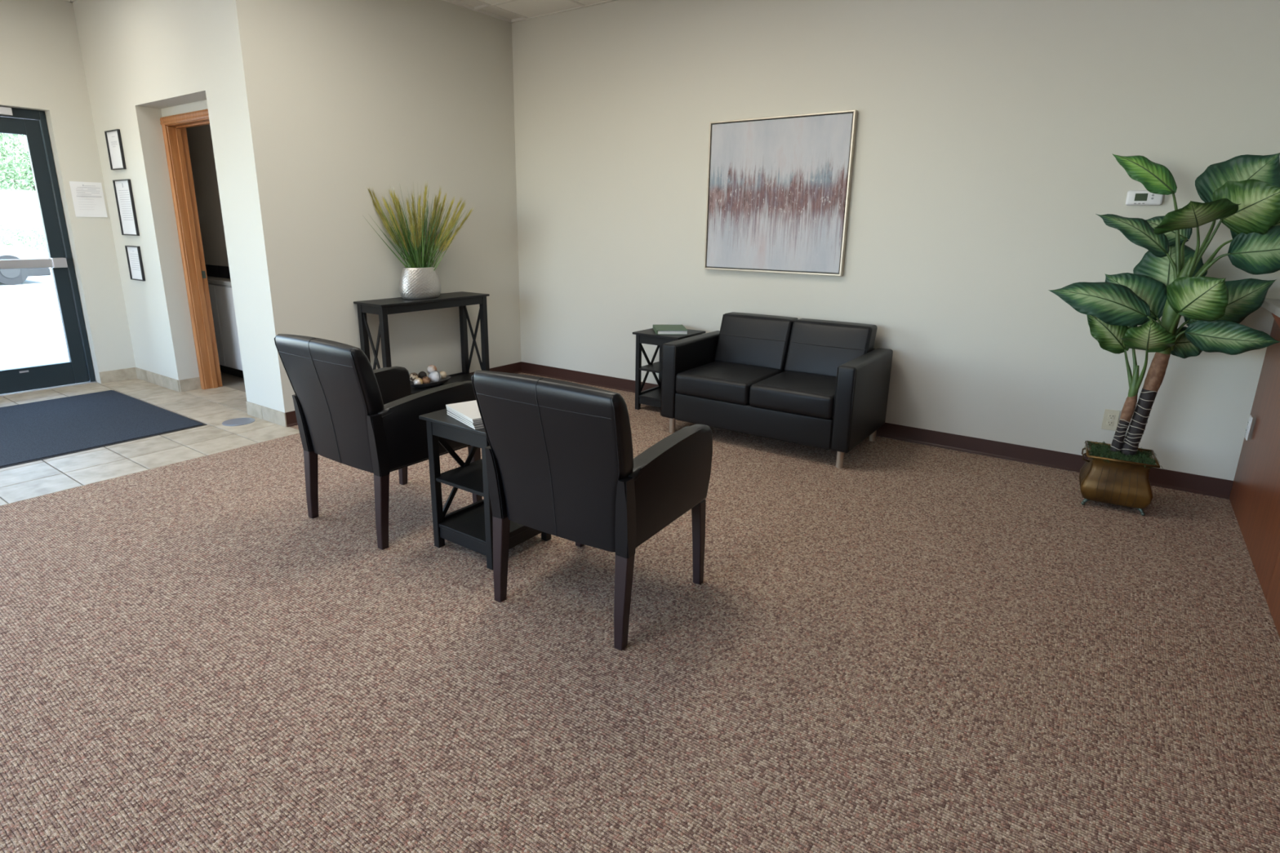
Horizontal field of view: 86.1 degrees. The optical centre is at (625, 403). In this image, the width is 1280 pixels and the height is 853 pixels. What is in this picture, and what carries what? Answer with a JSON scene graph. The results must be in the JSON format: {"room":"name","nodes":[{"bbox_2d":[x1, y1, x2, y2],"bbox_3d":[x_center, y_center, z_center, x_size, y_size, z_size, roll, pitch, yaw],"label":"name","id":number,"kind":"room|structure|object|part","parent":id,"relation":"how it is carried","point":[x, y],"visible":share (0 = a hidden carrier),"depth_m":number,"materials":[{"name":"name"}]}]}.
{"room":"waiting room","nodes":[
{"label":"waiting room","id":0,"kind":"room"},
{"bbox_2d":[0,0,135,383],"bbox_3d":[-6.326,-1.243,3.376,0.250,3.350,6.262,11,18,34],"label":"wall","id":1,"kind":"structure","parent":0,"point":[42,68],"depth_m":5.54,"materials":[{"name":"grey paint"}]},
{"bbox_2d":[0,106,97,396],"bbox_3d":[-4.995,-1.155,5.345,0.174,2.224,1.080,11,18,34],"label":"door","id":2,"kind":"structure","parent":1,"relation":"in","point":[32,124],"depth_m":5.64,"materials":[{"name":"black metal"}]},
{"bbox_2d":[69,181,107,217],"bbox_3d":[-4.474,-1.697,5.701,0.010,0.281,0.221,11,18,34],"label":"paper","id":3,"kind":"object","parent":1,"relation":"attached to","point":[88,199],"visible":1,"depth_m":5.70,"materials":[{"name":"white paper"}]},
{"bbox_2d":[75,184,102,207],"bbox_3d":[-4.467,-1.715,5.698,0.001,0.198,0.175,11,18,34],"label":"print","id":4,"kind":"object","parent":3,"relation":"attached to","point":[86,195],"depth_m":5.70,"materials":[{"name":"grey paper"}]},
{"bbox_2d":[98,367,137,383],"bbox_3d":[-4.497,-0.249,6.071,0.009,0.102,0.279,11,18,34],"label":"baseboard","id":5,"kind":"structure","parent":1,"relation":"attached to","point":[120,375],"depth_m":6.06,"materials":[{"name":"tile"}]},
{"bbox_2d":[72,0,300,413],"bbox_3d":[-3.390,-1.703,5.259,2.768,3.350,0.308,11,18,34],"label":"wall","id":6,"kind":"structure","parent":0,"point":[144,61],"depth_m":4.78,"materials":[{"name":"grey paint"}]},
{"bbox_2d":[104,128,126,170],"bbox_3d":[-4.094,-2.030,5.487,0.260,0.297,0.020,11,18,34],"label":"frame","id":7,"kind":"object","parent":6,"relation":"attached to","point":[113,137],"visible":1,"depth_m":5.49,"materials":[{"name":"black wood"}]},
{"bbox_2d":[118,182,133,220],"bbox_3d":[-4.080,-1.643,5.578,0.191,0.289,0.001,11,18,34],"label":"print","id":8,"kind":"object","parent":6,"relation":"attached to","point":[124,197],"depth_m":5.58,"materials":[{"name":"grey paper"}]},
{"bbox_2d":[112,178,139,235],"bbox_3d":[-4.081,-1.596,5.588,0.308,0.438,0.020,11,18,34],"label":"frame","id":9,"kind":"object","parent":6,"relation":"attached to","point":[122,188],"visible":1,"depth_m":5.59,"materials":[{"name":"black"}]},
{"bbox_2d":[124,245,145,280],"bbox_3d":[-4.090,-1.168,5.703,0.253,0.281,0.020,11,18,34],"label":"frame","id":10,"kind":"object","parent":6,"relation":"attached to","point":[133,253],"visible":1,"depth_m":5.71,"materials":[{"name":"black"}]},
{"bbox_2d":[130,250,140,270],"bbox_3d":[-4.087,-1.189,5.699,0.154,0.157,0.001,11,18,34],"label":"print","id":11,"kind":"object","parent":6,"relation":"attached to","point":[135,263],"depth_m":5.70,"materials":[{"name":"grey paper"}]},
{"bbox_2d":[135,367,180,391],"bbox_3d":[-4.071,-0.210,5.939,0.860,0.102,0.009,11,18,34],"label":"baseboard","id":12,"kind":"structure","parent":6,"relation":"attached to","point":[144,375],"depth_m":5.91,"materials":[{"name":"tile"}]},
{"bbox_2d":[178,377,201,391],"bbox_3d":[-3.663,-0.160,5.766,0.009,0.102,0.170,11,18,34],"label":"baseboard","id":13,"kind":"structure","parent":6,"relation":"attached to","point":[192,384],"depth_m":5.76,"materials":[{"name":"tile"}]},
{"bbox_2d":[160,108,222,389],"bbox_3d":[-3.146,-1.101,5.328,1.050,2.155,0.155,11,18,34],"label":"door frame","id":14,"kind":"structure","parent":6,"relation":"in","point":[175,135],"depth_m":5.54,"materials":[{"name":"brown wood"}]},
{"bbox_3d":[-3.587,-1.162,5.553,0.057,2.150,0.020,11,18,34],"label":"casing","id":15,"kind":"part","parent":14,"relation":"part of","materials":[{"name":"brown wood"}]},
{"bbox_3d":[-3.174,-2.102,5.009,1.050,0.057,0.020,11,18,34],"label":"casing","id":16,"kind":"part","parent":14,"relation":"part of","materials":[{"name":"brown wood"}]},
{"bbox_3d":[-3.490,-1.065,5.660,0.004,0.060,0.028,11,18,34],"label":"strike plate","id":17,"kind":"part","parent":14,"relation":"part of","materials":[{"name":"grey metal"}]},
{"bbox_2d":[245,400,287,426],"bbox_3d":[-2.585,0.075,4.914,0.532,0.102,0.009,11,18,34],"label":"baseboard","id":18,"kind":"structure","parent":6,"relation":"attached to","point":[277,417],"depth_m":4.90,"materials":[{"name":"tile"}]},
{"bbox_2d":[186,124,228,266],"bbox_3d":[-3.401,-1.556,5.982,3.250,2.700,1.100,11,18,34],"label":"wall","id":19,"kind":"structure","parent":0,"point":[199,137],"depth_m":6.10,"materials":[{"name":"grey paint"}]},
{"bbox_2d":[62,0,617,23],"bbox_3d":[-1.555,-2.039,0.998,10.607,0.103,9.150,11,18,34],"label":"ceiling","id":20,"kind":"structure","parent":0,"point":[511,11],"depth_m":5.43,"materials":[{"name":"white paint"}]},
{"bbox_3d":[-0.992,-3.037,4.988,0.586,0.012,0.586,11,18,34],"label":"panel","id":21,"kind":"part","parent":20,"relation":"part of","materials":[{"name":"tile"}]},
{"bbox_3d":[-0.637,-3.159,5.469,0.586,0.012,0.586,11,18,34],"label":"panel","id":22,"kind":"part","parent":20,"relation":"part of","materials":[{"name":"tile"}]},
{"bbox_3d":[-0.141,-3.064,5.127,0.586,0.012,0.586,11,18,34],"label":"panel","id":23,"kind":"part","parent":20,"relation":"part of","materials":[{"name":"tile"}]},
{"bbox_2d":[263,0,521,377],"bbox_3d":[-1.685,-1.719,5.393,0.150,3.350,2.165,11,18,34],"label":"wall","id":24,"kind":"structure","parent":0,"point":[380,95],"depth_m":5.14,"materials":[{"name":"grey paint"}]},
{"bbox_2d":[285,361,521,426],"bbox_3d":[-1.685,-0.118,5.689,0.016,0.102,2.338,11,18,34],"label":"baseboard","id":25,"kind":"structure","parent":24,"relation":"attached to","point":[515,368],"depth_m":6.37,"materials":[{"name":"brown plastic"}]},
{"bbox_2d":[0,372,1279,852],"bbox_3d":[-1.727,0.946,2.017,10.800,0.101,8.600,11,18,34],"label":"floor","id":26,"kind":"structure","parent":0,"point":[904,646],"depth_m":2.24,"materials":[{"name":"carpet"}]},
{"bbox_2d":[0,390,207,468],"bbox_3d":[-4.324,0.258,4.319,1.676,0.010,2.420,11,18,34],"label":"entrance mat","id":27,"kind":"object","parent":26,"relation":"on","point":[31,432],"visible":1,"depth_m":4.75,"materials":[{"name":"dark blue-grey carpet textile"},{"name":"rubber edging"}]},
{"bbox_2d":[205,264,244,377],"bbox_3d":[-3.586,-0.724,6.168,2.040,0.991,0.175,11,18,34],"label":"vanity cabinet","id":28,"kind":"object","parent":26,"relation":"on","point":[219,280],"visible":0.19,"depth_m":6.08,"materials":[{"name":"grey laminate"}]},
{"bbox_3d":[-3.827,-0.731,6.266,0.485,0.720,0.018,11,18,34],"label":"door","id":29,"kind":"part","parent":28,"relation":"part of","materials":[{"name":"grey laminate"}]},
{"bbox_2d":[207,275,231,286],"bbox_3d":[-3.582,-1.083,6.073,2.040,0.035,0.175,11,18,34],"label":"countertop","id":30,"kind":"structure","parent":28,"relation":"on","point":[213,280],"depth_m":5.98,"materials":[{"name":"grey laminate"}]},
{"bbox_3d":[-3.425,-0.654,5.988,0.485,0.720,0.018,11,18,34],"label":"door","id":31,"kind":"part","parent":28,"relation":"part of","materials":[{"name":"grey laminate"}]},
{"bbox_2d":[222,417,254,426],"bbox_3d":[-2.755,0.133,4.871,0.216,0.006,0.206,11,18,34],"label":"access cover","id":32,"kind":"object","parent":26,"relation":"on","point":[237,421],"visible":1,"depth_m":4.87,"materials":[{"name":"silver metal"}]},
{"bbox_2d":[274,333,482,550],"bbox_3d":[-1.143,0.103,3.266,0.624,0.914,0.690,11,18,34],"label":"armchair","id":33,"kind":"object","parent":26,"relation":"on","point":[349,412],"visible":0.83,"depth_m":3.00,"materials":[{"name":"black leather"}]},
{"bbox_3d":[-1.509,0.091,3.222,0.055,0.274,0.074,11,18,34],"label":"post","id":34,"kind":"part","parent":33,"relation":"part of","materials":[{"name":"black leather"}]},
{"bbox_3d":[-1.511,0.386,3.300,0.051,0.340,0.064,11,18,34],"label":"leg","id":35,"kind":"part","parent":33,"relation":"part of","materials":[{"name":"black wood"}]},
{"bbox_3d":[-1.283,-0.009,3.031,0.606,0.576,0.200,11,18,34],"label":"backrest","id":36,"kind":"part","parent":33,"relation":"part of","materials":[{"name":"black leather"}]},
{"bbox_3d":[-1.060,0.177,2.914,0.055,0.274,0.074,11,18,34],"label":"post","id":37,"kind":"part","parent":33,"relation":"part of","materials":[{"name":"black leather"}]},
{"bbox_3d":[-1.063,0.471,2.994,0.051,0.340,0.064,11,18,34],"label":"leg","id":38,"kind":"part","parent":33,"relation":"part of","materials":[{"name":"black wood"}]},
{"bbox_3d":[-1.128,0.196,3.314,0.570,0.034,0.524,11,18,34],"label":"seat frame","id":39,"kind":"part","parent":33,"relation":"part of","materials":[{"name":"black leather"}]},
{"bbox_3d":[-1.333,0.005,3.450,0.064,0.315,0.579,10,18,33],"label":"arm","id":40,"kind":"part","parent":33,"relation":"part of","materials":[{"name":"black leather"}]},
{"bbox_3d":[-1.210,0.273,3.726,0.054,0.350,0.050,11,18,34],"label":"leg","id":41,"kind":"part","parent":33,"relation":"part of","materials":[{"name":"black wood"}]},
{"bbox_3d":[-0.889,0.090,3.146,0.064,0.315,0.579,11,18,35],"label":"arm","id":42,"kind":"part","parent":33,"relation":"part of","materials":[{"name":"black leather"}]},
{"bbox_3d":[-0.746,0.361,3.408,0.054,0.350,0.050,11,18,34],"label":"leg","id":43,"kind":"part","parent":33,"relation":"part of","materials":[{"name":"black wood"}]},
{"bbox_2d":[353,291,489,395],"bbox_3d":[-1.576,-0.431,5.467,0.334,0.822,1.044,11,18,34],"label":"console table","id":44,"kind":"object","parent":26,"relation":"on","point":[382,307],"visible":0.52,"depth_m":5.32,"materials":[{"name":"black wood"}]},
{"bbox_3d":[-1.961,-0.346,5.161,0.045,0.806,0.045,11,18,34],"label":"leg","id":45,"kind":"part","parent":44,"relation":"part of","materials":[{"name":"black wood"}]},
{"bbox_3d":[-1.754,-0.307,5.018,0.045,0.806,0.045,11,18,34],"label":"leg","id":46,"kind":"part","parent":44,"relation":"part of","materials":[{"name":"black wood"}]},
{"bbox_2d":[399,266,441,299],"bbox_3d":[-1.595,-0.936,5.307,0.223,0.236,0.369,11,18,34],"label":"vase","id":47,"kind":"object","parent":44,"relation":"on","point":[415,283],"visible":0.98,"depth_m":5.20,"materials":[{"name":"silver metal"}]},
{"bbox_2d":[363,182,473,270],"bbox_3d":[-1.570,-1.344,5.202,0.846,0.669,0.322,-11,19,-37],"label":"potted grass plant","id":48,"kind":"object","parent":47,"relation":"in","point":[419,244],"visible":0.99,"depth_m":5.21,"materials":[{"name":"green plant"}]},
{"bbox_2d":[410,375,450,388],"bbox_3d":[-1.587,-0.166,5.521,0.210,0.046,0.400,12,18,37],"label":"tray","id":49,"kind":"object","parent":44,"relation":"on","point":[442,381],"visible":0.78,"depth_m":5.45,"materials":[{"name":"black wood"}]},
{"bbox_2d":[409,372,418,382],"bbox_3d":[-1.693,-0.209,5.461,0.074,0.074,0.074,11,18,34],"label":"decorative ball","id":50,"kind":"object","parent":49,"relation":"on","point":[413,375],"visible":0.7,"depth_m":5.43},
{"bbox_2d":[413,377,422,384],"bbox_3d":[-1.639,-0.167,5.400,0.072,0.072,0.072,11,18,34],"label":"decorative ball","id":51,"kind":"object","parent":49,"relation":"on","point":[417,380],"visible":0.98,"depth_m":5.37,"materials":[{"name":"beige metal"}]},
{"bbox_2d":[417,371,426,378],"bbox_3d":[-1.640,-0.224,5.516,0.068,0.068,0.068,11,18,34],"label":"decorative ball","id":52,"kind":"object","parent":49,"relation":"on","point":[422,374],"visible":0.66,"depth_m":5.49,"materials":[{"name":"black"}]},
{"bbox_2d":[422,376,430,383],"bbox_3d":[-1.594,-0.178,5.453,0.072,0.072,0.072,11,18,34],"label":"decorative ball","id":53,"kind":"object","parent":49,"relation":"on","point":[425,380],"visible":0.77,"depth_m":5.43,"materials":[{"name":"brown plant"}]},
{"bbox_2d":[426,364,436,373],"bbox_3d":[-1.585,-0.275,5.594,0.080,0.080,0.080,11,18,34],"label":"decorative ball","id":54,"kind":"object","parent":49,"relation":"on","point":[430,368],"visible":0.75,"depth_m":5.56,"materials":[{"name":"pink ceramic"}]},
{"bbox_2d":[428,370,441,382],"bbox_3d":[-1.542,-0.210,5.528,0.100,0.106,0.100,-2,15,-9],"label":"decorative ball","id":55,"kind":"object","parent":49,"relation":"on","point":[434,376],"visible":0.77,"depth_m":5.49,"materials":[{"name":"grey"}]},
{"bbox_2d":[439,371,446,378],"bbox_3d":[-1.502,-0.233,5.606,0.064,0.064,0.064,11,18,34],"label":"decorative ball","id":56,"kind":"object","parent":49,"relation":"on","point":[443,374],"visible":0.81,"depth_m":5.58,"materials":[{"name":"beige"}]},
{"bbox_3d":[-1.580,-0.121,5.548,0.292,0.078,0.990,11,18,34],"label":"shelf rail","id":57,"kind":"part","parent":44,"relation":"part of","materials":[{"name":"black wood"}]},
{"bbox_2d":[410,373,473,392],"bbox_3d":[-1.579,-0.140,5.544,0.288,0.016,0.998,11,18,34],"label":"shelf","id":58,"kind":"object","parent":44,"relation":"attached to","point":[457,377],"depth_m":5.73,"materials":[{"name":"black wood"}]},
{"bbox_3d":[-1.399,-0.539,5.921,0.045,0.806,0.045,11,18,34],"label":"leg","id":59,"kind":"part","parent":44,"relation":"part of","materials":[{"name":"black wood"}]},
{"bbox_3d":[-1.192,-0.500,5.778,0.045,0.806,0.045,11,18,34],"label":"leg","id":60,"kind":"part","parent":44,"relation":"part of","materials":[{"name":"black wood"}]},
{"bbox_2d":[418,408,551,569],"bbox_3d":[-0.594,0.335,3.011,0.408,0.605,0.408,11,18,34],"label":"end table","id":61,"kind":"object","parent":26,"relation":"on","point":[470,526],"visible":0.49,"depth_m":2.94,"materials":[{"name":"black wood"}]},
{"bbox_3d":[-0.827,0.350,2.975,0.034,0.589,0.034,11,18,34],"label":"leg","id":62,"kind":"part","parent":61,"relation":"part of","materials":[{"name":"black wood"}]},
{"bbox_2d":[435,458,484,497],"bbox_3d":[-0.594,0.316,3.006,0.356,0.016,0.356,11,18,34],"label":"shelf","id":63,"kind":"object","parent":61,"relation":"attached to","point":[468,477],"depth_m":2.95,"materials":[{"name":"black wood"}]},
{"bbox_2d":[447,413,484,429],"bbox_3d":[-0.595,0.057,2.864,0.208,0.007,0.275,-10,18,-36],"label":"magazine","id":64,"kind":"object","parent":61,"relation":"on","point":[448,414],"visible":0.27,"depth_m":2.76,"materials":[{"name":"beige paper"}]},
{"bbox_2d":[446,410,483,427],"bbox_3d":[-0.596,0.049,2.864,0.208,0.007,0.275,-10,18,-36],"label":"magazine","id":65,"kind":"object","parent":64,"relation":"on","point":[449,412],"visible":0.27,"depth_m":2.76,"materials":[{"name":"beige paper"}]},
{"bbox_2d":[446,408,482,425],"bbox_3d":[-0.600,0.039,2.869,0.208,0.007,0.275,-10,18,-35],"label":"magazine","id":66,"kind":"object","parent":65,"relation":"on","point":[458,415],"visible":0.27,"depth_m":2.76,"materials":[{"name":"beige paper"}]},
{"bbox_2d":[446,407,482,422],"bbox_3d":[-0.600,0.031,2.866,0.208,0.007,0.275,-10,18,-35],"label":"magazine","id":67,"kind":"object","parent":66,"relation":"on","point":[480,420],"visible":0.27,"depth_m":2.76,"materials":[{"name":"beige paper"}]},
{"bbox_2d":[445,400,481,421],"bbox_3d":[-0.602,0.023,2.866,0.208,0.008,0.275,-10,18,-35],"label":"magazine","id":68,"kind":"object","parent":67,"relation":"on","point":[469,410],"visible":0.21,"depth_m":2.84,"materials":[{"name":"beige paper"}]},
{"bbox_2d":[438,503,530,545],"bbox_3d":[-0.596,0.524,3.061,0.356,0.016,0.356,11,18,34],"label":"shelf","id":69,"kind":"object","parent":61,"relation":"attached to","point":[467,523],"depth_m":2.99,"materials":[{"name":"black wood"}]},
{"bbox_3d":[-0.555,0.402,2.788,0.034,0.589,0.034,11,18,34],"label":"leg","id":70,"kind":"part","parent":61,"relation":"part of","materials":[{"name":"black wood"}]},
{"bbox_3d":[-0.596,0.542,3.065,0.360,0.078,0.348,11,18,34],"label":"shelf rail","id":71,"kind":"part","parent":61,"relation":"part of","materials":[{"name":"black wood"}]},
{"bbox_3d":[-0.361,0.335,3.051,0.034,0.589,0.034,11,18,34],"label":"leg","id":72,"kind":"part","parent":61,"relation":"part of","materials":[{"name":"black wood"}]},
{"bbox_2d":[471,370,712,650],"bbox_3d":[-0.106,0.296,2.571,0.624,0.914,0.690,10,17,31],"label":"armchair","id":73,"kind":"object","parent":26,"relation":"on","point":[561,462],"visible":1,"depth_m":2.30,"materials":[{"name":"black leather"}]},
{"bbox_3d":[-0.470,0.289,2.512,0.055,0.274,0.074,10,17,31],"label":"post","id":74,"kind":"part","parent":73,"relation":"part of","materials":[{"name":"black leather"}]},
{"bbox_3d":[-0.471,0.583,2.590,0.051,0.340,0.064,10,17,31],"label":"leg","id":75,"kind":"part","parent":73,"relation":"part of","materials":[{"name":"black wood"}]},
{"bbox_3d":[-0.236,0.186,2.330,0.606,0.576,0.200,10,17,31],"label":"backrest","id":76,"kind":"part","parent":73,"relation":"part of","materials":[{"name":"black leather"}]},
{"bbox_3d":[-0.191,0.467,3.028,0.054,0.350,0.050,10,17,31],"label":"leg","id":77,"kind":"part","parent":73,"relation":"part of","materials":[{"name":"black wood"}]},
{"bbox_3d":[-0.009,0.663,2.303,0.051,0.340,0.064,10,17,31],"label":"leg","id":78,"kind":"part","parent":73,"relation":"part of","materials":[{"name":"black wood"}]},
{"bbox_3d":[-0.006,0.369,2.224,0.055,0.274,0.074,10,17,31],"label":"post","id":79,"kind":"part","parent":73,"relation":"part of","materials":[{"name":"black leather"}]},
{"bbox_3d":[0.153,0.280,2.463,0.064,0.315,0.579,10,17,32],"label":"arm","id":80,"kind":"part","parent":73,"relation":"part of","materials":[{"name":"black leather"}]},
{"bbox_3d":[0.288,0.550,2.731,0.054,0.350,0.050,10,17,31],"label":"leg","id":81,"kind":"part","parent":73,"relation":"part of","materials":[{"name":"black wood"}]},
{"bbox_2d":[632,328,706,409],"bbox_3d":[0.328,-0.255,5.306,0.408,0.605,0.408,11,18,34],"label":"end table","id":82,"kind":"object","parent":26,"relation":"on","point":[651,397],"visible":0.52,"depth_m":5.25,"materials":[{"name":"black wood"}]},
{"bbox_3d":[0.095,-0.240,5.270,0.034,0.589,0.034,11,18,34],"label":"leg","id":83,"kind":"part","parent":82,"relation":"part of","materials":[{"name":"black wood"}]},
{"bbox_3d":[0.326,-0.048,5.360,0.360,0.078,0.348,11,18,34],"label":"shelf rail","id":84,"kind":"part","parent":82,"relation":"part of","materials":[{"name":"black wood"}]},
{"bbox_2d":[639,387,661,400],"bbox_3d":[0.326,-0.066,5.355,0.356,0.016,0.356,11,18,34],"label":"shelf","id":85,"kind":"object","parent":82,"relation":"attached to","point":[653,393],"depth_m":5.31,"materials":[{"name":"black wood"}]},
{"bbox_2d":[639,361,662,373],"bbox_3d":[0.328,-0.274,5.301,0.356,0.016,0.356,11,18,34],"label":"shelf","id":86,"kind":"object","parent":82,"relation":"attached to","point":[655,367],"depth_m":5.26,"materials":[{"name":"black wood"}]},
{"bbox_3d":[0.289,-0.307,5.533,0.034,0.589,0.034,11,18,34],"label":"leg","id":87,"kind":"part","parent":82,"relation":"part of","materials":[{"name":"black wood"}]},
{"bbox_2d":[653,324,687,334],"bbox_3d":[0.335,-0.564,5.223,0.234,0.032,0.300,0,15,-3],"label":"book","id":88,"kind":"object","parent":82,"relation":"on","point":[658,329],"visible":1,"depth_m":5.12,"materials":[{"name":"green paper"}]},
{"bbox_2d":[660,311,893,468],"bbox_3d":[0.990,-0.150,4.593,1.311,0.776,0.793,11,18,34],"label":"loveseat","id":89,"kind":"object","parent":26,"relation":"on","point":[815,383],"visible":1,"depth_m":4.45,"materials":[{"name":"black leather"}]},
{"bbox_3d":[0.322,0.144,4.748,0.042,0.115,0.042,11,18,34],"label":"leg","id":90,"kind":"part","parent":89,"relation":"part of","materials":[{"name":"silver metal"}]},
{"bbox_3d":[0.507,-0.224,4.939,0.116,0.519,0.781,11,18,34],"label":"arm","id":91,"kind":"part","parent":89,"relation":"part of","materials":[{"name":"black leather"}]},
{"bbox_2d":[675,361,784,404],"bbox_3d":[0.733,-0.157,4.702,0.539,0.166,0.667,11,18,34],"label":"seat cushion","id":92,"kind":"object","parent":89,"relation":"on","point":[709,383],"depth_m":4.51,"materials":[{"name":"black leather"}]},
{"bbox_3d":[0.781,0.101,4.360,1.085,0.188,0.048,11,18,34],"label":"panel","id":93,"kind":"part","parent":89,"relation":"part of","materials":[{"name":"black leather"}]},
{"bbox_2d":[714,311,798,370],"bbox_3d":[0.929,-0.451,4.903,0.536,0.353,0.256,11,18,34],"label":"cushion","id":94,"kind":"object","parent":89,"relation":"on","point":[753,340],"depth_m":4.82,"materials":[{"name":"black leather"}]},
{"bbox_2d":[749,370,836,419],"bbox_3d":[1.173,-0.073,4.397,0.539,0.166,0.667,11,18,34],"label":"seat cushion","id":95,"kind":"object","parent":89,"relation":"on","point":[788,394],"depth_m":4.19,"materials":[{"name":"black leather"}]},
{"bbox_2d":[784,318,877,377],"bbox_3d":[1.369,-0.367,4.599,0.536,0.353,0.256,11,18,34],"label":"cushion","id":96,"kind":"object","parent":89,"relation":"on","point":[811,346],"depth_m":4.54,"materials":[{"name":"black leather"}]},
{"bbox_3d":[1.278,0.327,4.088,0.042,0.115,0.042,11,18,34],"label":"leg","id":97,"kind":"part","parent":89,"relation":"part of","materials":[{"name":"silver metal"}]},
{"bbox_3d":[1.479,-0.037,4.268,0.116,0.519,0.781,11,18,34],"label":"arm","id":98,"kind":"part","parent":89,"relation":"part of","materials":[{"name":"black leather"}]},
{"bbox_3d":[1.663,0.195,4.608,0.042,0.115,0.042,11,18,34],"label":"leg","id":99,"kind":"part","parent":89,"relation":"part of","materials":[{"name":"silver metal"}]},
{"bbox_2d":[1048,152,1279,515],"bbox_3d":[2.669,-0.334,3.408,0.968,1.762,0.542,11,18,34],"label":"potted plant","id":100,"kind":"object","parent":26,"relation":"on","point":[1170,282],"visible":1,"depth_m":3.35,"materials":[{"name":"green plant"}]},
{"bbox_3d":[2.445,0.271,3.637,0.037,0.055,0.110,9,17,30],"label":"handle","id":101,"kind":"part","parent":100,"relation":"part of","materials":[{"name":"gold metal"}]},
{"bbox_2d":[1229,298,1279,637],"bbox_3d":[1.502,0.661,0.937,0.428,1.068,6.430,11,18,34],"label":"reception desk","id":102,"kind":"object","parent":26,"relation":"on","point":[1255,494],"depth_m":3.12,"materials":[{"name":"brown wood"}]},
{"bbox_2d":[1244,414,1253,440],"bbox_3d":[3.137,0.121,3.453,0.009,0.120,0.073,11,18,34],"label":"wall outlet","id":103,"kind":"object","parent":102,"relation":"attached to","point":[1250,420],"visible":1,"depth_m":3.44,"materials":[{"name":"white plastic"}]},
{"bbox_2d":[1261,298,1279,317],"bbox_3d":[1.506,0.163,0.806,0.428,0.038,6.428,11,18,34],"label":"countertop","id":104,"kind":"structure","parent":102,"relation":"on","point":[1273,305],"depth_m":3.22,"materials":[{"name":"grey laminate"}]},
{"bbox_3d":[2.145,0.401,2.039,0.020,1.028,1.278,11,18,34],"label":"panel","id":105,"kind":"part","parent":102,"relation":"part of","materials":[{"name":"brown wood"}]},
{"bbox_2d":[511,0,1279,486],"bbox_3d":[2.079,-1.359,4.173,7.750,3.350,0.150,11,18,34],"label":"wall","id":106,"kind":"structure","parent":0,"point":[988,132],"depth_m":4.25,"materials":[{"name":"grey paint"}]},
{"bbox_2d":[703,109,857,275],"bbox_3d":[1.038,-1.449,4.795,1.054,1.044,0.044,11,18,34],"label":"painting","id":107,"kind":"object","parent":106,"relation":"attached to","point":[779,187],"visible":1,"depth_m":4.75,"materials":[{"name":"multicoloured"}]},
{"bbox_2d":[521,361,1233,499],"bbox_3d":[1.114,0.057,5.139,5.240,0.102,0.016,11,18,34],"label":"baseboard","id":108,"kind":"structure","parent":106,"relation":"attached to","point":[1170,479],"depth_m":4.33,"materials":[{"name":"brown plastic"}]},
{"bbox_2d":[1101,408,1119,431],"bbox_3d":[2.778,0.096,3.924,0.073,0.120,0.009,11,18,34],"label":"wall outlet","id":109,"kind":"object","parent":106,"relation":"attached to","point":[1111,417],"visible":0.99,"depth_m":3.92,"materials":[{"name":"beige plastic"}]},
{"bbox_2d":[1106,420,1114,426],"bbox_3d":[2.777,0.115,3.928,0.034,0.029,0.005,11,18,34],"label":"socket","id":110,"kind":"object","parent":109,"relation":"attached to","point":[1108,423],"depth_m":3.93,"materials":[{"name":"beige plastic"}]},
{"bbox_2d":[1107,413,1115,419],"bbox_3d":[2.777,0.076,3.917,0.034,0.029,0.005,11,18,34],"label":"socket","id":111,"kind":"object","parent":109,"relation":"attached to","point":[1110,416],"depth_m":3.92,"materials":[{"name":"beige plastic"}]},
{"bbox_2d":[1125,190,1163,205],"bbox_3d":[2.751,-1.090,3.632,0.158,0.078,0.028,11,18,34],"label":"thermostat","id":112,"kind":"object","parent":106,"relation":"attached to","point":[1134,197],"visible":0.85,"depth_m":3.63,"materials":[{"name":"white plastic"}]},
{"label":"outside","id":113,"kind":"structure","parent":0,"visible":0},
{"bbox_2d":[0,267,69,369],"bbox_3d":[-27.683,-6.810,31.023,67.232,0.270,70.000,11,18,34],"label":"ground","id":114,"kind":"structure","parent":113,"point":[32,333],"depth_m":9.36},
{"bbox_2d":[0,133,35,191],"bbox_3d":[-25.686,-10.135,29.424,3.355,7.046,5.684,11,18,34],"label":"tree","id":115,"kind":"object","parent":114,"relation":"on","point":[7,177],"visible":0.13,"depth_m":28.53,"materials":[{"name":"green plant"}]},
{"bbox_2d":[0,190,45,243],"bbox_3d":[-24.298,-6.521,24.790,1.420,2.400,14.200,11,18,34],"label":"building","id":116,"kind":"structure","parent":114,"relation":"on","point":[17,207],"depth_m":25.73,"materials":[{"name":"white paint"}]},
{"bbox_2d":[0,219,48,257],"bbox_3d":[-20.220,-5.001,21.134,1.092,1.397,10.065,11,18,34],"label":"hedge","id":117,"kind":"object","parent":114,"relation":"on","point":[42,237],"visible":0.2,"depth_m":22.10,"materials":[{"name":"green plant"}]},
{"bbox_2d":[0,244,50,284],"bbox_3d":[-14.893,-3.049,14.090,1.790,1.299,4.397,11,18,34],"label":"car","id":118,"kind":"object","parent":114,"relation":"on","point":[15,276],"visible":0.73,"depth_m":14.94,"materials":[{"name":"white paint"}]},
{"bbox_3d":[-14.881,-2.673,14.210,1.722,0.170,4.250,11,18,34],"label":"sill","id":119,"kind":"part","parent":118,"relation":"part of","materials":[{"name":"white metal"}]},
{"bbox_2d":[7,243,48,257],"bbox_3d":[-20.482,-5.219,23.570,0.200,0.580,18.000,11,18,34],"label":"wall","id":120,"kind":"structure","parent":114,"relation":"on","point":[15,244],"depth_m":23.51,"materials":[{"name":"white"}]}
]}

